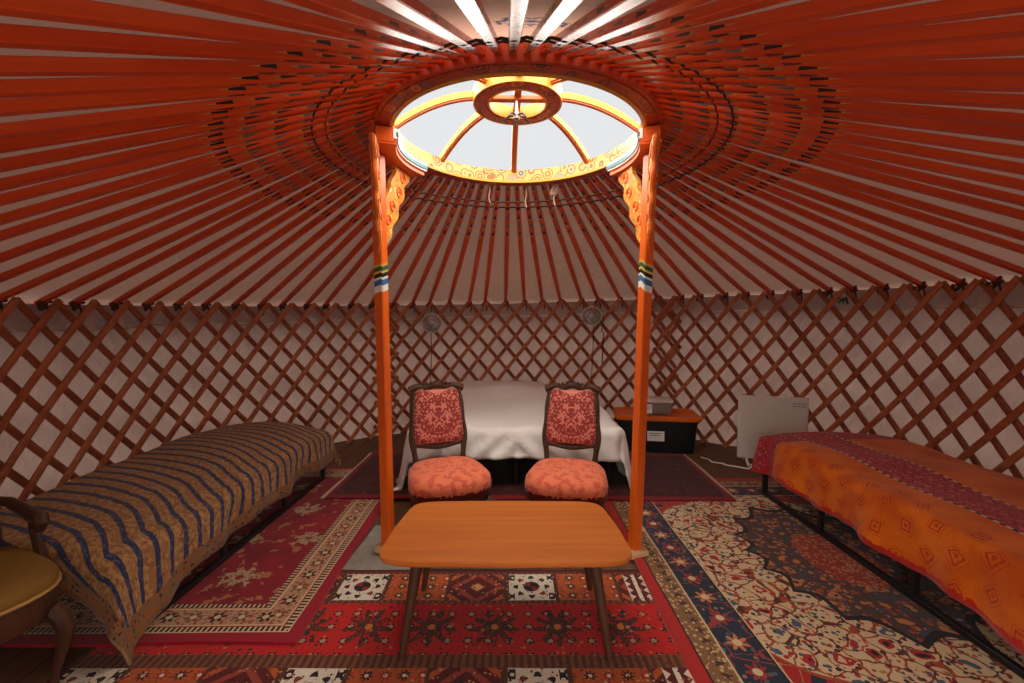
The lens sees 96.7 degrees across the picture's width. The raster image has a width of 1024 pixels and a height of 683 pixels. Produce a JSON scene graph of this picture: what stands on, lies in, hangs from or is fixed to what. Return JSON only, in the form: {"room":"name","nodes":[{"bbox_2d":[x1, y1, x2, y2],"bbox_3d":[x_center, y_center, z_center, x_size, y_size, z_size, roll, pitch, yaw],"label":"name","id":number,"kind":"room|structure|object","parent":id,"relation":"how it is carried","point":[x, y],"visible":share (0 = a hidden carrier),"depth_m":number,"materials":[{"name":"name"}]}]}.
{"room":"traditional dwelling","nodes":[
{"label":"traditional dwelling","id":0,"kind":"room"},
{"bbox_2d":[0,303,289,507],"bbox_3d":[-1.910,0.509,1.784,1.466,1.465,5.050,-1,4,-21],"label":"wall","id":1,"kind":"structure","parent":0,"point":[64,408],"depth_m":3.14,"materials":[{"name":"fabric"}]},
{"bbox_2d":[7,305,1023,332],"bbox_3d":[0.150,-0.132,2.596,5.750,0.165,5.652,0,4,0],"label":"trim","id":2,"kind":"structure","parent":1,"relation":"attached to","point":[946,306],"depth_m":3.74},
{"bbox_2d":[0,433,772,682],"bbox_3d":[0.150,1.232,2.630,6.520,0.080,6.520,0,4,0],"label":"floor","id":3,"kind":"structure","parent":0,"point":[17,664],"depth_m":3.31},
{"bbox_2d":[0,496,76,682],"bbox_3d":[-1.954,0.697,1.497,0.739,1.125,0.620,2,4,28],"label":"armchair","id":4,"kind":"object","parent":3,"relation":"on","point":[29,580],"visible":1,"depth_m":1.57,"materials":[{"name":"brown wood"}]},
{"bbox_2d":[2,467,380,647],"bbox_3d":[-1.565,1.157,2.896,1.365,0.012,2.136,0,4,-1],"label":"floral rug","id":5,"kind":"object","parent":3,"relation":"on","point":[269,591],"visible":0.51,"depth_m":2.24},
{"bbox_2d":[155,467,325,618],"bbox_3d":[-1.945,0.965,2.764,0.830,0.392,1.840,0,4,1],"label":"bed","id":6,"kind":"object","parent":5,"relation":"on","point":[224,553],"visible":0.12,"depth_m":2.54,"materials":[{"name":"black metal"}]},
{"bbox_2d":[0,421,340,665],"bbox_3d":[-1.910,0.938,2.760,0.982,0.508,2.112,0,4,1],"label":"cover","id":7,"kind":"object","parent":6,"relation":"on","point":[122,537],"visible":0.98,"depth_m":2.17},
{"bbox_2d":[0,297,399,509],"bbox_3d":[-2.171,0.417,3.242,0.845,1.478,3.986,1,4,16],"label":"lattice panel","id":8,"kind":"object","parent":3,"relation":"on","point":[20,348],"visible":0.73,"depth_m":3.29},
{"bbox_2d":[47,569,694,682],"bbox_3d":[-0.480,1.248,1.609,2.457,0.011,1.575,0,4,0],"label":"rug","id":9,"kind":"object","parent":3,"relation":"on","point":[468,625],"visible":0.82,"depth_m":1.84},
{"bbox_2d":[379,501,631,661],"bbox_3d":[-0.024,1.013,1.980,0.982,0.422,0.560,0,4,0],"label":"coffee table","id":10,"kind":"object","parent":9,"relation":"on","point":[439,534],"visible":1,"depth_m":1.85,"materials":[{"name":"brown wood"}]},
{"bbox_2d":[342,525,409,569],"bbox_3d":[-0.698,1.186,2.637,0.388,0.009,0.512,0,4,4],"label":"mat","id":11,"kind":"object","parent":3,"relation":"on","point":[364,557],"visible":0.34,"depth_m":2.51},
{"bbox_2d":[366,120,427,553],"bbox_3d":[-0.656,-0.008,2.554,0.215,2.375,0.722,0,4,5],"label":"post","id":12,"kind":"object","parent":11,"relation":"on","point":[385,147],"visible":0.96,"depth_m":2.48,"materials":[{"name":"paint"}]},
{"bbox_2d":[408,380,495,508],"bbox_3d":[-0.420,0.728,2.871,0.541,0.902,0.633,-1,4,-20],"label":"chair","id":13,"kind":"object","parent":3,"relation":"on","point":[437,416],"visible":0.86,"depth_m":2.99,"materials":[{"name":"fabric"}]},
{"bbox_2d":[370,296,681,434],"bbox_3d":[0.152,0.264,5.154,3.351,1.550,0.573,0,4,0],"label":"lattice panel","id":14,"kind":"object","parent":3,"relation":"on","point":[629,309],"visible":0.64,"depth_m":5.26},
{"bbox_2d":[320,453,738,500],"bbox_3d":[0.130,1.093,3.774,2.998,0.011,1.074,0,4,1],"label":"rug","id":15,"kind":"object","parent":3,"relation":"on","point":[667,477],"visible":0.38,"depth_m":3.58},
{"bbox_2d":[480,458,611,484],"bbox_3d":[0.030,0.833,4.379,1.560,0.440,1.800,0,4,0],"label":"double bed","id":16,"kind":"object","parent":15,"relation":"on","point":[608,465],"visible":0.11,"depth_m":3.51,"materials":[{"name":"black metal"}]},
{"bbox_2d":[393,381,630,490],"bbox_3d":[0.026,0.781,4.326,1.896,0.572,1.960,0,4,0],"label":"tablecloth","id":17,"kind":"object","parent":16,"relation":"on","point":[504,419],"visible":0.5,"depth_m":3.42,"materials":[{"name":"white fabric"}]},
{"bbox_2d":[525,381,610,517],"bbox_3d":[0.354,0.735,2.863,0.541,0.902,0.633,1,4,12],"label":"chair","id":18,"kind":"object","parent":3,"relation":"on","point":[571,417],"visible":0.92,"depth_m":3.02,"materials":[{"name":"fabric"}]},
{"bbox_2d":[613,407,701,453],"bbox_3d":[1.440,0.889,4.583,0.816,0.362,0.436,1,4,9],"label":"storage box","id":19,"kind":"object","parent":3,"relation":"on","point":[675,432],"visible":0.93,"depth_m":4.40,"materials":[{"name":"black plastic"}]},
{"bbox_2d":[737,395,808,466],"bbox_3d":[2.300,0.791,4.026,0.550,0.617,0.229,1,4,17],"label":"heater","id":20,"kind":"object","parent":3,"relation":"on","point":[758,416],"visible":0.81,"depth_m":4.02,"materials":[{"name":"white plastic"}]},
{"bbox_2d":[605,478,1023,682],"bbox_3d":[1.600,1.190,2.377,1.896,0.012,2.617,0,4,-1],"label":"rug","id":21,"kind":"object","parent":3,"relation":"on","point":[744,591],"visible":0.62,"depth_m":2.10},
{"bbox_2d":[606,123,661,559],"bbox_3d":[0.695,-0.008,2.552,0.178,2.375,0.716,0,4,-4],"label":"post","id":22,"kind":"object","parent":21,"relation":"on","point":[640,198],"visible":0.97,"depth_m":2.46,"materials":[{"name":"paint"}]},
{"bbox_2d":[761,474,1023,678],"bbox_3d":[2.285,0.986,2.425,0.870,0.392,1.860,0,4,-1],"label":"bed","id":23,"kind":"object","parent":21,"relation":"on","point":[913,592],"visible":0.17,"depth_m":2.11,"materials":[{"name":"black metal"}]},
{"bbox_2d":[749,432,1023,656],"bbox_3d":[2.265,0.880,2.414,1.038,0.340,2.114,0,4,-1],"label":"bedspread","id":24,"kind":"object","parent":23,"relation":"on","point":[958,524],"visible":1,"depth_m":2.22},
{"bbox_2d":[652,275,1023,479],"bbox_3d":[2.471,0.366,3.236,0.848,1.578,3.977,-1,4,-16],"label":"lattice panel","id":25,"kind":"object","parent":3,"relation":"on","point":[1017,322],"visible":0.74,"depth_m":3.52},
{"bbox_2d":[0,0,1023,305],"bbox_3d":[0.162,-0.661,2.514,6.319,1.076,6.319,-2,4,-33],"label":"ceiling","id":26,"kind":"structure","parent":0,"point":[497,11],"depth_m":3.16,"materials":[{"name":"fabric"}]},
{"bbox_2d":[0,129,366,282],"bbox_3d":[-1.702,-0.626,2.270,2.045,1.024,0.075,0,4,-7],"label":"pole","id":27,"kind":"object","parent":26,"relation":"attached to","point":[215,191],"visible":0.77,"depth_m":2.27,"materials":[{"name":"paint"}]},
{"bbox_2d":[0,134,368,309],"bbox_3d":[-1.715,-0.633,2.403,2.044,1.022,0.075,0,4,-3],"label":"pole","id":28,"kind":"object","parent":26,"relation":"attached to","point":[280,174],"visible":0.81,"depth_m":2.40,"materials":[{"name":"paint"}]},
{"bbox_2d":[0,121,371,262],"bbox_3d":[-1.677,-0.619,2.129,2.047,1.025,0.075,-1,4,-12],"label":"pole","id":29,"kind":"object","parent":26,"relation":"attached to","point":[122,213],"visible":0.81,"depth_m":2.14,"materials":[{"name":"paint"}]},
{"bbox_2d":[0,110,373,225],"bbox_3d":[-1.593,-0.606,1.855,2.052,1.026,0.075,-1,4,-22],"label":"pole","id":30,"kind":"object","parent":26,"relation":"attached to","point":[104,189],"visible":0.8,"depth_m":1.90,"materials":[{"name":"paint"}]},
{"bbox_2d":[0,115,373,241],"bbox_3d":[-1.635,-0.612,1.972,2.050,1.026,0.075,-1,4,-18],"label":"pole","id":31,"kind":"object","parent":26,"relation":"attached to","point":[8,233],"visible":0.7,"depth_m":1.99,"materials":[{"name":"paint"}]},
{"bbox_2d":[0,105,376,206],"bbox_3d":[-1.532,-0.600,1.716,2.057,1.026,0.075,-2,4,-27],"label":"pole","id":32,"kind":"object","parent":26,"relation":"attached to","point":[11,197],"visible":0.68,"depth_m":1.76,"materials":[{"name":"paint"}]},
{"bbox_2d":[0,99,378,191],"bbox_3d":[-1.475,-0.595,1.611,2.060,1.026,0.075,-2,4,-31],"label":"pole","id":33,"kind":"object","parent":26,"relation":"attached to","point":[25,179],"visible":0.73,"depth_m":1.69,"materials":[{"name":"paint"}]},
{"bbox_2d":[0,94,382,172],"bbox_3d":[-1.394,-0.590,1.483,2.066,1.025,0.075,-3,4,-36],"label":"pole","id":34,"kind":"object","parent":26,"relation":"attached to","point":[17,162],"visible":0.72,"depth_m":1.58,"materials":[{"name":"paint"}]},
{"bbox_2d":[0,89,388,153],"bbox_3d":[-1.302,-0.585,1.363,2.072,1.023,0.075,-3,5,-41],"label":"pole","id":35,"kind":"object","parent":26,"relation":"attached to","point":[7,145],"visible":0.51,"depth_m":1.45,"materials":[{"name":"paint"}]},
{"bbox_2d":[0,83,393,138],"bbox_3d":[-1.230,-0.582,1.280,2.077,1.022,0.075,-3,5,-44],"label":"pole","id":36,"kind":"object","parent":26,"relation":"attached to","point":[98,119],"visible":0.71,"depth_m":1.40,"materials":[{"name":"paint"}]},
{"bbox_2d":[0,78,402,116],"bbox_3d":[-1.112,-0.578,1.166,0.075,1.019,2.085,3,5,40],"label":"pole","id":37,"kind":"object","parent":26,"relation":"attached to","point":[45,104],"visible":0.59,"depth_m":1.26,"materials":[{"name":"paint"}]},
{"bbox_2d":[34,140,368,310],"bbox_3d":[-1.718,-0.641,2.553,2.044,1.020,0.075,0,4,2],"label":"pole","id":38,"kind":"object","parent":26,"relation":"attached to","point":[41,303],"visible":0.83,"depth_m":2.55,"materials":[{"name":"paint"}]},
{"bbox_2d":[0,74,410,98],"bbox_3d":[-1.016,-0.576,1.086,0.075,1.017,2.092,3,4,36],"label":"pole","id":39,"kind":"object","parent":26,"relation":"attached to","point":[31,87],"visible":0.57,"depth_m":1.17,"materials":[{"name":"paint"}]},
{"bbox_2d":[0,55,419,76],"bbox_3d":[-0.906,-0.574,1.008,0.075,1.014,2.099,2,4,32],"label":"pole","id":40,"kind":"object","parent":26,"relation":"attached to","point":[10,65],"visible":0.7,"depth_m":1.09,"materials":[{"name":"paint"}]},
{"bbox_2d":[0,23,432,68],"bbox_3d":[-0.775,-0.572,0.929,0.075,1.010,2.108,2,4,27],"label":"pole","id":41,"kind":"object","parent":26,"relation":"attached to","point":[14,36],"visible":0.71,"depth_m":0.96,"materials":[{"name":"paint"}]},
{"bbox_2d":[68,147,368,313],"bbox_3d":[-1.712,-0.648,2.674,2.044,1.018,0.075,0,4,6],"label":"pole","id":42,"kind":"object","parent":26,"relation":"attached to","point":[75,304],"visible":0.81,"depth_m":2.68,"materials":[{"name":"paint"}]},
{"bbox_2d":[0,0,444,64],"bbox_3d":[-0.651,-0.571,0.868,0.075,1.007,2.116,1,4,22],"label":"pole","id":43,"kind":"object","parent":26,"relation":"attached to","point":[81,12],"visible":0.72,"depth_m":0.88,"materials":[{"name":"paint"}]},
{"bbox_2d":[108,153,370,310],"bbox_3d":[-1.692,-0.656,2.826,2.046,1.015,0.075,1,4,11],"label":"pole","id":44,"kind":"object","parent":26,"relation":"attached to","point":[115,303],"visible":0.81,"depth_m":2.82,"materials":[{"name":"paint"}]},
{"bbox_2d":[141,160,370,310],"bbox_3d":[-1.663,-0.664,2.959,2.048,1.012,0.075,1,4,16],"label":"pole","id":45,"kind":"object","parent":26,"relation":"attached to","point":[146,305],"visible":0.81,"depth_m":2.95,"materials":[{"name":"paint"}]},
{"bbox_2d":[172,164,385,310],"bbox_3d":[-1.624,-0.672,3.093,2.051,1.008,0.075,1,4,21],"label":"pole","id":46,"kind":"object","parent":26,"relation":"attached to","point":[325,202],"visible":0.8,"depth_m":3.08,"materials":[{"name":"paint"}]},
{"bbox_2d":[201,165,391,310],"bbox_3d":[-1.576,-0.679,3.220,2.054,1.004,0.075,2,4,25],"label":"pole","id":47,"kind":"object","parent":26,"relation":"attached to","point":[205,305],"visible":0.84,"depth_m":3.21,"materials":[{"name":"paint"}]},
{"bbox_2d":[158,0,458,60],"bbox_3d":[-0.510,-0.571,0.811,0.075,1.002,2.126,1,4,17],"label":"pole","id":48,"kind":"object","parent":26,"relation":"attached to","point":[264,11],"visible":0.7,"depth_m":0.98,"materials":[{"name":"paint"}]},
{"bbox_2d":[231,171,391,310],"bbox_3d":[-1.510,-0.688,3.358,2.059,1.000,0.075,2,4,30],"label":"pole","id":49,"kind":"object","parent":26,"relation":"attached to","point":[367,194],"visible":0.78,"depth_m":3.36,"materials":[{"name":"paint"}]},
{"bbox_2d":[257,200,371,314],"bbox_3d":[-1.438,-0.696,3.483,2.064,0.995,0.075,2,4,35],"label":"pole","id":50,"kind":"object","parent":26,"relation":"attached to","point":[368,206],"visible":0.79,"depth_m":3.52,"materials":[{"name":"paint"}]},
{"bbox_2d":[279,177,414,310],"bbox_3d":[-1.368,-0.703,3.585,2.068,0.991,0.075,3,5,39],"label":"pole","id":51,"kind":"object","parent":26,"relation":"attached to","point":[368,219],"visible":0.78,"depth_m":3.66,"materials":[{"name":"paint"}]},
{"bbox_2d":[303,172,428,309],"bbox_3d":[-1.276,-0.711,3.700,2.075,0.986,0.075,3,5,44],"label":"pole","id":52,"kind":"object","parent":26,"relation":"attached to","point":[418,180],"visible":0.8,"depth_m":3.74,"materials":[{"name":"paint"}]},
{"bbox_2d":[310,35,734,208],"bbox_3d":[0.047,-1.002,2.494,2.107,0.071,2.107,0,4,0],"label":"rope","id":53,"kind":"object","parent":52,"relation":"attached to","point":[367,68],"visible":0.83,"depth_m":1.66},
{"bbox_2d":[283,0,470,58],"bbox_3d":[-0.392,-0.571,0.774,0.075,0.998,2.134,1,4,13],"label":"pole","id":54,"kind":"object","parent":26,"relation":"attached to","point":[346,10],"visible":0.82,"depth_m":1.07,"materials":[{"name":"paint"}]},
{"bbox_2d":[322,173,435,309],"bbox_3d":[-1.195,-0.717,3.787,0.075,0.982,2.080,-3,5,-42],"label":"pole","id":55,"kind":"object","parent":26,"relation":"attached to","point":[428,179],"visible":0.82,"depth_m":3.79,"materials":[{"name":"paint"}]},
{"bbox_2d":[324,39,718,203],"bbox_3d":[0.043,-1.026,2.492,1.982,0.069,1.983,0,4,0],"label":"rope","id":56,"kind":"object","parent":55,"relation":"attached to","point":[525,40],"visible":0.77,"depth_m":1.79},
{"bbox_2d":[347,176,443,309],"bbox_3d":[-1.075,-0.725,3.897,0.075,0.975,2.088,-3,4,-37],"label":"pole","id":57,"kind":"object","parent":26,"relation":"attached to","point":[437,182],"visible":0.84,"depth_m":3.60,"materials":[{"name":"paint"}]},
{"bbox_2d":[368,178,451,309],"bbox_3d":[-0.966,-0.732,3.982,0.075,0.970,2.096,-2,4,-32],"label":"pole","id":58,"kind":"object","parent":26,"relation":"attached to","point":[441,191],"visible":0.84,"depth_m":3.66,"materials":[{"name":"paint"}]},
{"bbox_2d":[391,180,460,312],"bbox_3d":[-0.839,-0.738,4.065,0.075,0.964,2.105,-2,4,-27],"label":"pole","id":59,"kind":"object","parent":26,"relation":"attached to","point":[456,184],"visible":0.88,"depth_m":3.82,"materials":[{"name":"paint"}]},
{"bbox_2d":[375,0,484,56],"bbox_3d":[-0.258,-0.572,0.742,0.075,0.994,2.143,1,4,9],"label":"pole","id":60,"kind":"object","parent":26,"relation":"attached to","point":[416,11],"visible":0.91,"depth_m":1.13,"materials":[{"name":"paint"}]},
{"bbox_2d":[410,182,468,312],"bbox_3d":[-0.721,-0.744,4.129,0.075,0.958,2.112,-1,4,-23],"label":"pole","id":61,"kind":"object","parent":26,"relation":"attached to","point":[464,185],"visible":0.92,"depth_m":3.87,"materials":[{"name":"paint"}]},
{"bbox_2d":[426,183,475,311],"bbox_3d":[-0.611,-0.749,4.180,0.075,0.954,2.120,-1,4,-19],"label":"pole","id":62,"kind":"object","parent":26,"relation":"attached to","point":[469,193],"visible":0.91,"depth_m":3.91,"materials":[{"name":"paint"}]},
{"bbox_2d":[446,184,483,311],"bbox_3d":[-0.476,-0.754,4.230,0.075,0.948,2.129,-1,4,-14],"label":"pole","id":63,"kind":"object","parent":26,"relation":"attached to","point":[481,186],"visible":0.88,"depth_m":3.94,"materials":[{"name":"paint"}]},
{"bbox_2d":[454,0,501,54],"bbox_3d":[-0.103,-0.574,0.719,0.075,0.988,2.153,0,4,4],"label":"pole","id":64,"kind":"object","parent":26,"relation":"attached to","point":[473,10],"visible":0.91,"depth_m":1.15,"materials":[{"name":"paint"}]},
{"bbox_2d":[467,185,493,310],"bbox_3d":[-0.332,-0.759,4.271,0.075,0.942,2.139,-1,4,-9],"label":"pole","id":65,"kind":"object","parent":26,"relation":"attached to","point":[486,210],"visible":0.89,"depth_m":4.02,"materials":[{"name":"paint"}]},
{"bbox_2d":[374,42,661,185],"bbox_3d":[0.030,-1.212,2.482,1.503,0.312,1.505,0,4,-2],"label":"skylight","id":66,"kind":"object","parent":26,"relation":"attached to","point":[541,75],"visible":0.88,"depth_m":2.36,"materials":[{"name":"paint"}]},
{"bbox_2d":[508,0,529,53],"bbox_3d":[0.032,-0.576,0.709,0.075,0.984,2.162,0,4,0],"label":"pole","id":67,"kind":"object","parent":26,"relation":"attached to","point":[517,8],"visible":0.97,"depth_m":1.16,"materials":[{"name":"paint"}]},
{"bbox_2d":[531,186,562,308],"bbox_3d":[0.347,-0.773,4.302,0.075,0.916,2.183,1,4,12],"label":"pole","id":68,"kind":"object","parent":26,"relation":"attached to","point":[534,188],"visible":0.91,"depth_m":4.00,"materials":[{"name":"paint"}]},
{"bbox_2d":[523,0,582,53],"bbox_3d":[0.168,-0.578,0.710,0.075,0.979,2.171,0,4,-5],"label":"pole","id":69,"kind":"object","parent":26,"relation":"attached to","point":[559,10],"visible":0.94,"depth_m":1.19,"materials":[{"name":"paint"}]},
{"bbox_2d":[540,185,584,308],"bbox_3d":[0.502,-0.775,4.272,0.075,0.910,2.193,1,4,17],"label":"pole","id":70,"kind":"object","parent":26,"relation":"attached to","point":[543,187],"visible":0.92,"depth_m":3.97,"materials":[{"name":"paint"}]},
{"bbox_2d":[548,184,600,307],"bbox_3d":[0.618,-0.775,4.241,0.075,0.907,2.201,1,4,21],"label":"pole","id":71,"kind":"object","parent":26,"relation":"attached to","point":[565,220],"visible":0.86,"depth_m":4.02,"materials":[{"name":"paint"}]},
{"bbox_2d":[558,183,622,307],"bbox_3d":[0.766,-0.775,4.189,0.075,0.902,2.210,2,4,26],"label":"pole","id":72,"kind":"object","parent":26,"relation":"attached to","point":[561,186],"visible":0.91,"depth_m":3.91,"materials":[{"name":"paint"}]},
{"bbox_2d":[540,0,645,54],"bbox_3d":[0.317,-0.582,0.722,0.075,0.973,2.180,-1,4,-9],"label":"pole","id":73,"kind":"object","parent":26,"relation":"attached to","point":[608,10],"visible":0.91,"depth_m":1.19,"materials":[{"name":"paint"}]},
{"bbox_2d":[565,182,637,299],"bbox_3d":[0.888,-0.775,4.134,0.075,0.898,2.218,2,4,30],"label":"pole","id":74,"kind":"object","parent":26,"relation":"attached to","point":[570,185],"visible":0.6,"depth_m":3.84,"materials":[{"name":"paint"}]},
{"bbox_2d":[573,180,660,300],"bbox_3d":[1.003,-0.774,4.072,0.075,0.895,2.226,2,4,34],"label":"pole","id":75,"kind":"object","parent":26,"relation":"attached to","point":[581,188],"visible":0.86,"depth_m":3.71,"materials":[{"name":"paint"}]},
{"bbox_2d":[554,0,711,55],"bbox_3d":[0.451,-0.586,0.744,0.075,0.967,2.189,-1,4,-14],"label":"pole","id":76,"kind":"object","parent":26,"relation":"attached to","point":[658,10],"visible":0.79,"depth_m":1.17,"materials":[{"name":"paint"}]},
{"bbox_2d":[582,178,684,303],"bbox_3d":[1.134,-0.772,3.988,0.075,0.891,2.234,3,4,39],"label":"pole","id":77,"kind":"object","parent":26,"relation":"attached to","point":[587,181],"visible":0.83,"depth_m":3.65,"materials":[{"name":"paint"}]},
{"bbox_2d":[590,176,703,301],"bbox_3d":[1.232,-0.769,3.913,0.075,0.889,2.240,3,5,42],"label":"pole","id":78,"kind":"object","parent":26,"relation":"attached to","point":[594,179],"visible":0.86,"depth_m":3.84,"materials":[{"name":"paint"}]},
{"bbox_2d":[598,173,728,303],"bbox_3d":[1.348,-0.766,3.811,2.247,0.886,0.075,-3,5,-43],"label":"pole","id":79,"kind":"object","parent":26,"relation":"attached to","point":[605,178],"visible":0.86,"depth_m":3.82,"materials":[{"name":"paint"}]},
{"bbox_2d":[605,172,749,299],"bbox_3d":[1.436,-0.763,3.719,2.253,0.884,0.075,-3,5,-39],"label":"pole","id":80,"kind":"object","parent":26,"relation":"attached to","point":[658,216],"visible":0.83,"depth_m":3.73,"materials":[{"name":"paint"}]},
{"bbox_2d":[568,0,790,58],"bbox_3d":[0.579,-0.590,0.775,0.075,0.962,2.198,-1,4,-18],"label":"pole","id":81,"kind":"object","parent":26,"relation":"attached to","point":[716,10],"visible":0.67,"depth_m":1.13,"materials":[{"name":"paint"}]},
{"bbox_2d":[656,198,774,298],"bbox_3d":[1.526,-0.759,3.610,2.258,0.882,0.075,-2,4,-35],"label":"pole","id":82,"kind":"object","parent":26,"relation":"attached to","point":[659,204],"visible":0.75,"depth_m":3.62,"materials":[{"name":"paint"}]},
{"bbox_2d":[636,172,802,300],"bbox_3d":[1.613,-0.754,3.486,2.264,0.881,0.075,-2,4,-30],"label":"pole","id":83,"kind":"object","parent":26,"relation":"attached to","point":[659,192],"visible":0.88,"depth_m":3.45,"materials":[{"name":"paint"}]},
{"bbox_2d":[638,169,833,298],"bbox_3d":[1.691,-0.748,3.353,2.269,0.880,0.075,-2,4,-25],"label":"pole","id":84,"kind":"object","parent":26,"relation":"attached to","point":[829,290],"visible":0.85,"depth_m":3.32,"materials":[{"name":"paint"}]},
{"bbox_2d":[583,0,921,61],"bbox_3d":[0.728,-0.595,0.823,0.075,0.956,2.207,-1,4,-23],"label":"pole","id":85,"kind":"object","parent":26,"relation":"attached to","point":[811,10],"visible":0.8,"depth_m":1.08,"materials":[{"name":"paint"}]},
{"bbox_2d":[658,169,857,296],"bbox_3d":[1.742,-0.744,3.249,2.272,0.880,0.075,-1,4,-22],"label":"pole","id":86,"kind":"object","parent":26,"relation":"attached to","point":[667,178],"visible":0.89,"depth_m":3.21,"materials":[{"name":"paint"}]},
{"bbox_2d":[658,161,889,295],"bbox_3d":[1.795,-0.738,3.115,2.275,0.880,0.075,-1,4,-18],"label":"pole","id":87,"kind":"object","parent":26,"relation":"attached to","point":[661,166],"visible":0.86,"depth_m":3.07,"materials":[{"name":"paint"}]},
{"bbox_2d":[658,154,927,295],"bbox_3d":[1.840,-0.731,2.968,2.278,0.881,0.075,-1,4,-13],"label":"pole","id":88,"kind":"object","parent":26,"relation":"attached to","point":[672,163],"visible":0.9,"depth_m":2.93,"materials":[{"name":"paint"}]},
{"bbox_2d":[596,0,1023,64],"bbox_3d":[0.862,-0.601,0.880,0.075,0.950,2.216,-2,4,-27],"label":"pole","id":89,"kind":"object","parent":26,"relation":"attached to","point":[941,11],"visible":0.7,"depth_m":1.01,"materials":[{"name":"paint"}]},
{"bbox_2d":[659,149,967,290],"bbox_3d":[1.872,-0.723,2.820,2.280,0.882,0.075,-1,4,-8],"label":"pole","id":90,"kind":"object","parent":26,"relation":"attached to","point":[960,283],"visible":0.83,"depth_m":2.80,"materials":[{"name":"paint"}]},
{"bbox_2d":[608,14,1023,68],"bbox_3d":[0.986,-0.606,0.944,0.075,0.944,2.224,-2,4,-31],"label":"pole","id":91,"kind":"object","parent":26,"relation":"attached to","point":[1007,26],"visible":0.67,"depth_m":1.08,"materials":[{"name":"paint"}]},
{"bbox_2d":[618,37,1023,72],"bbox_3d":[1.091,-0.612,1.009,0.075,0.939,2.230,-2,4,-35],"label":"pole","id":92,"kind":"object","parent":26,"relation":"attached to","point":[1004,47],"visible":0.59,"depth_m":1.17,"materials":[{"name":"paint"}]},
{"bbox_2d":[628,58,1023,77],"bbox_3d":[1.209,-0.619,1.094,0.075,0.934,2.238,-3,5,-40],"label":"pole","id":93,"kind":"object","parent":26,"relation":"attached to","point":[990,66],"visible":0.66,"depth_m":1.27,"materials":[{"name":"paint"}]},
{"bbox_2d":[636,76,1023,92],"bbox_3d":[1.309,-0.625,1.179,0.075,0.928,2.244,-3,5,-44],"label":"pole","id":94,"kind":"object","parent":26,"relation":"attached to","point":[941,83],"visible":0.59,"depth_m":1.35,"materials":[{"name":"paint"}]},
{"bbox_2d":[661,143,1004,290],"bbox_3d":[1.889,-0.717,2.694,2.281,0.883,0.075,0,4,-5],"label":"pole","id":95,"kind":"object","parent":26,"relation":"attached to","point":[996,281],"visible":0.85,"depth_m":2.67,"materials":[{"name":"paint"}]},
{"bbox_2d":[643,83,1023,109],"bbox_3d":[1.411,-0.632,1.278,2.251,0.923,0.075,3,5,42],"label":"pole","id":96,"kind":"object","parent":26,"relation":"attached to","point":[931,97],"visible":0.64,"depth_m":1.44,"materials":[{"name":"paint"}]},
{"bbox_2d":[650,88,1023,127],"bbox_3d":[1.511,-0.640,1.395,2.257,0.918,0.075,3,4,37],"label":"pole","id":97,"kind":"object","parent":26,"relation":"attached to","point":[1011,119],"visible":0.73,"depth_m":1.55,"materials":[{"name":"paint"}]},
{"bbox_2d":[654,94,1023,140],"bbox_3d":[1.581,-0.647,1.490,2.262,0.913,0.075,2,4,34],"label":"pole","id":98,"kind":"object","parent":26,"relation":"attached to","point":[993,131],"visible":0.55,"depth_m":1.62,"materials":[{"name":"paint"}]},
{"bbox_2d":[658,98,1023,158],"bbox_3d":[1.665,-0.655,1.624,2.267,0.908,0.075,2,4,29],"label":"pole","id":99,"kind":"object","parent":26,"relation":"attached to","point":[989,147],"visible":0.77,"depth_m":1.74,"materials":[{"name":"paint"}]},
{"bbox_2d":[661,105,1023,174],"bbox_3d":[1.732,-0.664,1.754,2.271,0.904,0.075,2,4,24],"label":"pole","id":100,"kind":"object","parent":26,"relation":"attached to","point":[1013,167],"visible":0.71,"depth_m":1.84,"materials":[{"name":"paint"}]},
{"bbox_2d":[661,136,1023,275],"bbox_3d":[1.898,-0.710,2.561,2.282,0.885,0.075,0,4,-1],"label":"pole","id":101,"kind":"object","parent":26,"relation":"attached to","point":[805,191],"visible":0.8,"depth_m":2.53,"materials":[{"name":"paint"}]},
{"bbox_2d":[661,132,1023,254],"bbox_3d":[1.895,-0.701,2.400,2.281,0.887,0.075,0,4,4],"label":"pole","id":102,"kind":"object","parent":26,"relation":"attached to","point":[831,187],"visible":0.77,"depth_m":2.38,"materials":[{"name":"paint"}]},
{"bbox_2d":[662,110,1023,190],"bbox_3d":[1.785,-0.672,1.883,2.274,0.900,0.075,1,4,20],"label":"pole","id":103,"kind":"object","parent":26,"relation":"attached to","point":[912,162],"visible":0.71,"depth_m":1.94,"materials":[{"name":"paint"}]},
{"bbox_2d":[662,115,1023,206],"bbox_3d":[1.827,-0.679,2.011,2.277,0.896,0.075,1,4,16],"label":"pole","id":104,"kind":"object","parent":26,"relation":"attached to","point":[931,179],"visible":0.79,"depth_m":2.04,"materials":[{"name":"paint"}]},
{"bbox_2d":[662,125,1023,240],"bbox_3d":[1.885,-0.695,2.293,2.281,0.890,0.075,0,4,7],"label":"pole","id":105,"kind":"object","parent":26,"relation":"attached to","point":[811,172],"visible":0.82,"depth_m":2.28,"materials":[{"name":"paint"}]},
{"bbox_2d":[662,120,1023,220],"bbox_3d":[1.857,-0.686,2.127,2.279,0.893,0.075,1,4,12],"label":"pole","id":106,"kind":"object","parent":26,"relation":"attached to","point":[935,192],"visible":0.74,"depth_m":2.13,"materials":[{"name":"paint"}]},
{"bbox_2d":[287,295,768,446],"bbox_3d":[0.152,0.282,4.941,4.636,1.533,1.167,0,4,0],"label":"wall","id":107,"kind":"structure","parent":0,"point":[751,350],"depth_m":4.99,"materials":[{"name":"fabric"}]},
{"bbox_2d":[765,281,1023,476],"bbox_3d":[2.211,0.468,1.781,1.467,1.548,5.056,1,4,21],"label":"wall","id":108,"kind":"structure","parent":0,"point":[996,323],"depth_m":3.34,"materials":[{"name":"fabric"}]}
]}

